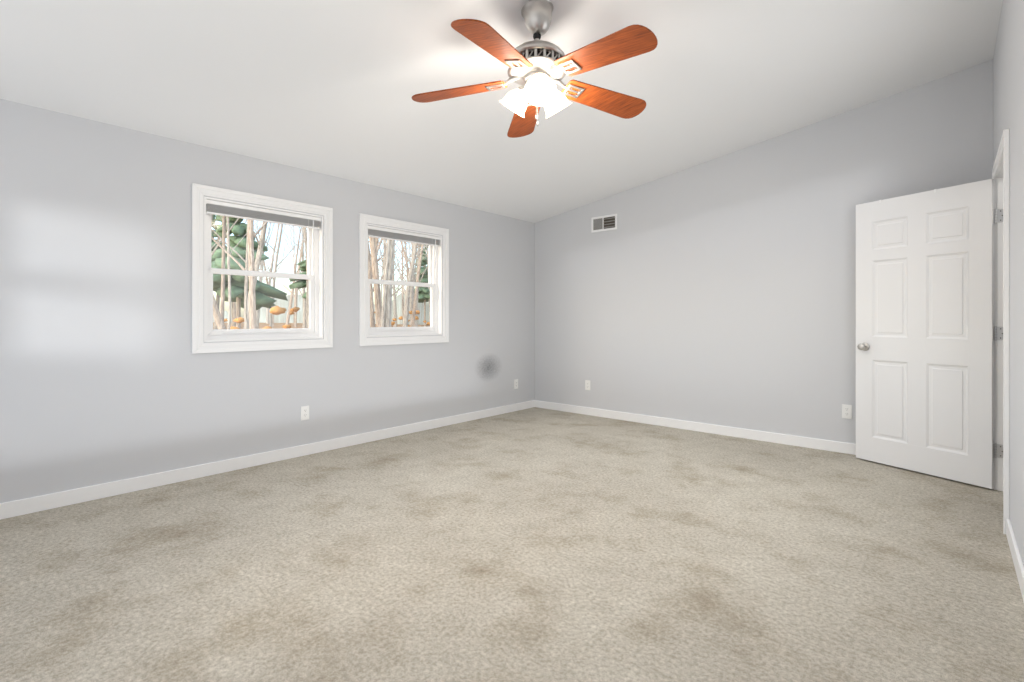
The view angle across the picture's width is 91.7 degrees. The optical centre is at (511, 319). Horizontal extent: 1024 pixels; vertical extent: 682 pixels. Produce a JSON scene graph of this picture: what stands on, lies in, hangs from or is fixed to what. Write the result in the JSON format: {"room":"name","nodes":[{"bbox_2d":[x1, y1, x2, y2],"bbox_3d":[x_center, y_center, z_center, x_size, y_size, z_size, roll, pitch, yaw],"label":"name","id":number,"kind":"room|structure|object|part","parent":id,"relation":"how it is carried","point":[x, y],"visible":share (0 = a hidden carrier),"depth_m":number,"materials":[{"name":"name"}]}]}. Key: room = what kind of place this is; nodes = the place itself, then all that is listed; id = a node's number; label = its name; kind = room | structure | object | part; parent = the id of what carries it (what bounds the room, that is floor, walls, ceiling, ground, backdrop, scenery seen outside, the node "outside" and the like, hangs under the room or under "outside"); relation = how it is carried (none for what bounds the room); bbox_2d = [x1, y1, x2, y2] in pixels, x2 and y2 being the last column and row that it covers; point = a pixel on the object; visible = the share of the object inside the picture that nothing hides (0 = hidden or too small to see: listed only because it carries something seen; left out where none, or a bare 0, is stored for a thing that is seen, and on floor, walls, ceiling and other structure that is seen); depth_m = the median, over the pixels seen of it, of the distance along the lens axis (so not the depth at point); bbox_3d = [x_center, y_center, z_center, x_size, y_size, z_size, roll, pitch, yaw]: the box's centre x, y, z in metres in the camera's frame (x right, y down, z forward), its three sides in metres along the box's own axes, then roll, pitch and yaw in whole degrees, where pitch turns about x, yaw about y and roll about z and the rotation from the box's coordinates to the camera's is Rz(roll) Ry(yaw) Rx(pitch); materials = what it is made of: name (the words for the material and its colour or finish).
{"room":"empty bedroom","nodes":[
{"label":"empty bedroom","id":0,"kind":"room"},
{"bbox_2d":[0,99,534,502],"bbox_3d":[-1.608,-0.065,4.338,0.150,2.370,5.880,0,0,41],"label":"wall","id":1,"kind":"structure","parent":0,"point":[106,375],"depth_m":3.38,"materials":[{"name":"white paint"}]},
{"bbox_2d":[192,183,332,353],"bbox_3d":[-1.959,-0.360,3.940,0.190,1.200,1.060,0,0,41],"label":"window","id":2,"kind":"structure","parent":1,"relation":"in","point":[203,272],"depth_m":3.85,"materials":[{"name":"white plastic"}]},
{"bbox_3d":[-1.976,-0.364,3.955,0.037,0.880,0.748,0,0,41],"label":"glass","id":3,"kind":"part","parent":2,"relation":"part of","materials":[{"name":"clear glass"}]},
{"bbox_2d":[206,199,320,297],"bbox_3d":[-1.926,-0.523,3.911,0.046,0.690,0.874,0,0,41],"label":"window blind","id":4,"kind":"object","parent":2,"relation":"attached to","point":[213,207],"visible":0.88,"depth_m":3.89,"materials":[{"name":"white plastic"}]},
{"bbox_2d":[0,400,535,519],"bbox_3d":[-1.546,1.075,4.283,0.016,0.090,5.580,0,0,41],"label":"baseboard","id":5,"kind":"structure","parent":1,"relation":"attached to","point":[15,508],"depth_m":3.61,"materials":[{"name":"white wood"}]},
{"bbox_2d":[301,405,308,419],"bbox_3d":[-1.708,0.770,4.105,0.008,0.115,0.070,0,0,41],"label":"electrical outlet","id":6,"kind":"object","parent":1,"relation":"attached to","point":[304,412],"visible":1,"depth_m":4.10,"materials":[{"name":"white plastic"}]},
{"bbox_2d":[359,213,448,345],"bbox_3d":[-1.086,-0.360,4.930,0.190,1.200,1.060,0,0,41],"label":"window","id":7,"kind":"structure","parent":1,"relation":"in","point":[384,334],"depth_m":4.92,"materials":[{"name":"white plastic"}]},
{"bbox_3d":[-1.103,-0.364,4.945,0.037,0.880,0.748,0,0,41],"label":"glass","id":8,"kind":"part","parent":7,"relation":"part of","materials":[{"name":"clear glass"}]},
{"bbox_2d":[368,226,440,277],"bbox_3d":[-1.053,-0.523,4.901,0.046,0.690,0.874,0,0,41],"label":"window blind","id":9,"kind":"object","parent":7,"relation":"attached to","point":[392,234],"visible":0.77,"depth_m":4.88,"materials":[{"name":"white plastic"}]},
{"bbox_2d":[514,379,517,388],"bbox_3d":[0.051,0.790,6.101,0.008,0.115,0.070,0,0,41],"label":"electrical outlet","id":10,"kind":"object","parent":1,"relation":"attached to","point":[515,383],"visible":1,"depth_m":6.10,"materials":[{"name":"white plastic"}]},
{"bbox_2d":[0,0,1002,222],"bbox_3d":[0.471,-1.706,2.504,5.795,0.993,5.880,0,0,41],"label":"ceiling","id":11,"kind":"structure","parent":0,"point":[330,87],"depth_m":3.13,"materials":[{"name":"white paint"}]},
{"bbox_2d":[412,0,657,137],"bbox_3d":[0.145,-1.302,2.529,1.274,0.622,1.294,0,0,41],"label":"ceiling fan","id":12,"kind":"object","parent":11,"relation":"hanging from","point":[538,68],"visible":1,"depth_m":2.49,"materials":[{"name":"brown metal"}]},
{"bbox_2d":[0,407,1023,681],"bbox_3d":[0.471,1.150,2.504,5.695,0.060,5.880,0,0,41],"label":"floor","id":13,"kind":"structure","parent":0,"point":[536,545],"depth_m":2.23,"materials":[{"name":"beige carpet"}]},
{"bbox_2d":[535,59,992,443],"bbox_3d":[2.366,-0.482,4.653,5.695,3.205,0.150,0,0,41],"label":"wall","id":14,"kind":"structure","parent":0,"point":[721,290],"depth_m":4.68,"materials":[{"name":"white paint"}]},
{"bbox_2d":[585,380,589,389],"bbox_3d":[0.890,0.770,5.849,0.070,0.115,0.008,0,0,41],"label":"electrical outlet","id":15,"kind":"object","parent":14,"relation":"attached to","point":[587,384],"visible":1,"depth_m":5.85,"materials":[{"name":"white plastic"}]},
{"bbox_2d":[591,214,616,232],"bbox_3d":[1.055,-1.105,5.703,0.335,0.175,0.011,0,0,41],"label":"air vent","id":16,"kind":"object","parent":14,"relation":"in","point":[604,223],"visible":1,"depth_m":5.70,"materials":[{"name":"white metal"}]},
{"bbox_2d":[536,400,855,454],"bbox_3d":[1.885,1.075,4.966,4.200,0.090,0.016,0,0,41],"label":"baseboard","id":17,"kind":"structure","parent":14,"relation":"attached to","point":[828,445],"depth_m":4.89,"materials":[{"name":"white wood"}]},
{"bbox_2d":[842,404,851,418],"bbox_3d":[2.803,0.770,4.162,0.070,0.115,0.008,0,0,41],"label":"electrical outlet","id":18,"kind":"object","parent":14,"relation":"attached to","point":[847,411],"visible":1,"depth_m":4.16,"materials":[{"name":"white plastic"}]},
{"bbox_2d":[993,0,1023,565],"bbox_3d":[1.614,-0.394,1.396,0.115,3.027,5.730,0,0,41],"label":"wall","id":19,"kind":"structure","parent":0,"point":[1008,84],"depth_m":2.38,"materials":[{"name":"white paint"}]},
{"bbox_2d":[856,179,1002,488],"bbox_3d":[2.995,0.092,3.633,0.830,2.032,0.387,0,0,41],"label":"door leaf","id":20,"kind":"structure","parent":19,"relation":"in","point":[928,333],"depth_m":3.56,"materials":[{"name":"white wood"}]},
{"bbox_3d":[2.803,0.213,3.950,0.123,0.066,0.165,0,0,41],"label":"knob","id":21,"kind":"part","parent":20,"relation":"part of","materials":[{"name":"silver metal"}]},
{"bbox_2d":[992,129,1008,533],"bbox_3d":[2.947,0.064,2.908,0.159,2.113,0.970,0,0,41],"label":"door frame","id":22,"kind":"structure","parent":19,"relation":"attached to","point":[1000,173],"depth_m":3.08,"materials":[{"name":"white wood"}]},
{"bbox_2d":[1006,519,1023,601],"bbox_3d":[1.176,1.075,0.999,0.016,0.090,4.195,0,0,41],"label":"baseboard","id":23,"kind":"structure","parent":19,"relation":"attached to","point":[1018,564],"depth_m":2.21,"materials":[{"name":"white wood"}]},
{"label":"outside","id":24,"kind":"structure","parent":0,"visible":0},
{"bbox_2d":[213,322,429,328],"bbox_3d":[-9.868,0.920,47.894,69.850,2.200,120.000,0,0,41],"label":"ground","id":25,"kind":"structure","parent":24,"point":[275,326],"depth_m":50.56,"materials":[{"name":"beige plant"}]},
{"bbox_2d":[211,214,429,328],"bbox_3d":[-7.947,-9.338,39.934,54.124,22.593,49.784,0,0,41],"label":"trunks","id":26,"kind":"object","parent":25,"relation":"on","point":[252,316],"depth_m":20.77,"materials":[{"name":"grey plant"}]},
{"bbox_2d":[211,215,429,328],"bbox_3d":[-12.003,-4.611,40.425,21.272,11.823,29.484,0,0,41],"label":"pines","id":27,"kind":"object","parent":25,"relation":"on","point":[233,265],"depth_m":25.09,"materials":[{"name":"green plant"}]},
{"bbox_2d":[213,290,428,324],"bbox_3d":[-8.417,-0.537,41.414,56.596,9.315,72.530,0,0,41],"label":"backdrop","id":28,"kind":"object","parent":25,"relation":"on","point":[283,316],"depth_m":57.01,"materials":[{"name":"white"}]},
{"bbox_2d":[224,306,429,328],"bbox_3d":[-5.253,0.494,26.211,24.642,2.716,26.000,0,0,41],"label":"bushes","id":29,"kind":"object","parent":25,"relation":"on","point":[278,311],"depth_m":20.14,"materials":[{"name":"brown plant"}]}
]}

